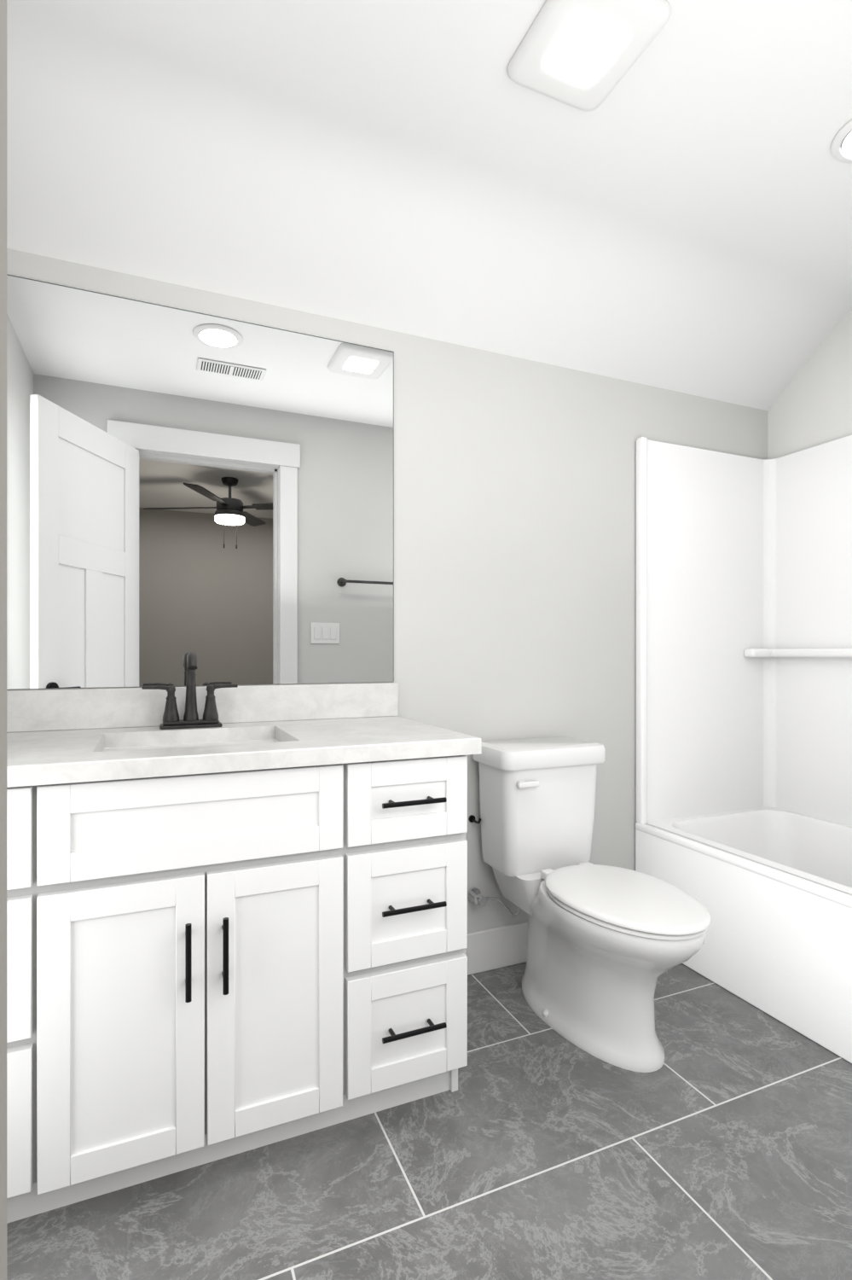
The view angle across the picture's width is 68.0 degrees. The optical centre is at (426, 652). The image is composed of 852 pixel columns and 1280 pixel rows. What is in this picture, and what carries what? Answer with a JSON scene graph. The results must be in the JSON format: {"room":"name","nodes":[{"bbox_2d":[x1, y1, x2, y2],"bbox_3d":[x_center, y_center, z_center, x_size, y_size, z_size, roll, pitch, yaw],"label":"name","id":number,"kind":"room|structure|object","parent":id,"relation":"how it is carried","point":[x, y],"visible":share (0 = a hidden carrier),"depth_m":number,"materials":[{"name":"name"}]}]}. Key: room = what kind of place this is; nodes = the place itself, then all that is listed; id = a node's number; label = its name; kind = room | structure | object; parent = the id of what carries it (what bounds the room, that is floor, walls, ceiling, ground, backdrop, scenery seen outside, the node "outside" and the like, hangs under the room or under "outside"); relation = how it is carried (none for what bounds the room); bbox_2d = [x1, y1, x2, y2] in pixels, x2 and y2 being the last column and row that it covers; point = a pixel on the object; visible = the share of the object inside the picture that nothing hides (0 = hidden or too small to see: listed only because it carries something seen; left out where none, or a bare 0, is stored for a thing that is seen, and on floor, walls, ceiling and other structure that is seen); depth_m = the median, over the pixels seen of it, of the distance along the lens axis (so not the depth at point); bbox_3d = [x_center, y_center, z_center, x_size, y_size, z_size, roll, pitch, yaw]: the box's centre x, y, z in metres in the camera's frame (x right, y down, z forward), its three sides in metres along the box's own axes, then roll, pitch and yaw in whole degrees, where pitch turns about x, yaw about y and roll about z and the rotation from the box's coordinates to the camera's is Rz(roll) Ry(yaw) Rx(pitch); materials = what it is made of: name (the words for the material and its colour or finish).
{"room":"bathroom","nodes":[
{"label":"bathroom","id":0,"kind":"room"},
{"bbox_2d":[6,248,767,932],"bbox_3d":[0.094,-0.210,2.211,3.215,2.620,0.120,0,0,-23],"label":"wall","id":1,"kind":"structure","parent":0,"point":[514,547],"depth_m":2.24,"materials":[{"name":"grey paint"}]},
{"bbox_2d":[6,273,394,689],"bbox_3d":[-0.675,-0.443,1.812,1.238,1.074,0.006,0,0,-23],"label":"mirror","id":2,"kind":"object","parent":1,"relation":"attached to","point":[215,494],"visible":0.97,"depth_m":1.81,"materials":[{"name":"white mirror"}]},
{"bbox_2d":[468,814,481,823],"bbox_3d":[0.170,0.569,2.142,0.023,0.027,0.065,0,0,-23],"label":"toilet paper holder","id":3,"kind":"object","parent":1,"relation":"attached to","point":[472,818],"visible":0.98,"depth_m":2.16,"materials":[{"name":"black metal"}]},
{"bbox_2d":[465,921,528,975],"bbox_3d":[0.347,1.030,2.247,1.007,0.140,0.014,0,0,-23],"label":"baseboard","id":4,"kind":"structure","parent":1,"relation":"attached to","point":[491,949],"depth_m":2.19,"materials":[{"name":"white paint"}]},
{"bbox_2d":[6,962,851,1279],"bbox_3d":[0.424,1.130,1.441,3.215,0.060,1.795,0,0,-23],"label":"floor","id":5,"kind":"structure","parent":0,"point":[718,1145],"depth_m":1.31,"materials":[{"name":"grey tile"}]},
{"bbox_2d":[6,651,482,1223],"bbox_3d":[-0.553,0.549,1.537,1.249,1.102,0.603,0,0,-23],"label":"bathroom vanity","id":6,"kind":"object","parent":5,"relation":"on","point":[235,918],"visible":1,"depth_m":1.33,"materials":[{"name":"white paint"}]},
{"bbox_2d":[467,736,711,1072],"bbox_3d":[0.479,0.701,1.886,0.405,0.799,0.776,0,0,-23],"label":"toilet","id":7,"kind":"object","parent":5,"relation":"on","point":[608,945],"visible":0.96,"depth_m":1.85,"materials":[{"name":"white ceramic"}]},
{"bbox_2d":[635,434,851,1063],"bbox_3d":[1.450,0.136,1.881,0.736,1.929,1.549,0,0,-23],"label":"bathtub surround","id":8,"kind":"object","parent":5,"relation":"on","point":[744,677],"visible":0.98,"depth_m":2.49,"materials":[{"name":"plastic"}]},
{"bbox_2d":[6,0,851,410],"bbox_3d":[0.442,-1.298,1.400,3.215,0.544,1.705,0,0,-23],"label":"ceiling","id":9,"kind":"structure","parent":0,"point":[672,210],"depth_m":1.66,"materials":[{"name":"white paint"}]},
{"bbox_2d":[507,0,670,111],"bbox_3d":[0.344,-1.308,1.364,0.252,0.022,0.272,0,0,-23],"label":"recessed light","id":10,"kind":"object","parent":9,"relation":"in","point":[583,55],"visible":1,"depth_m":1.35,"materials":[{"name":"white plastic"}]},
{"bbox_2d":[831,119,851,162],"bbox_3d":[1.142,-1.314,1.599,0.196,0.011,0.196,0,0,-23],"label":"recessed light","id":11,"kind":"object","parent":9,"relation":"in","point":[841,148],"visible":1,"depth_m":1.63,"materials":[{"name":"white plastic"}]},
{"bbox_2d":[768,309,851,459],"bbox_3d":[1.846,-0.210,2.051,0.120,2.620,1.555,0,0,-23],"label":"wall","id":12,"kind":"structure","parent":0,"point":[811,406],"depth_m":2.53,"materials":[{"name":"grey paint"}]},
{"bbox_3d":[0.108,0.035,0.395,0.760,2.130,0.120,0,0,-23],"label":"door frame","id":13,"kind":"structure","parent":0,"visible":0},
{"bbox_2d":[0,0,6,1279],"bbox_3d":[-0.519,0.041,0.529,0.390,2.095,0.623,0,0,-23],"label":"door","id":14,"kind":"structure","parent":13,"relation":"attached to","point":[2,639],"depth_m":0.34,"materials":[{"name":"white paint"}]}
]}

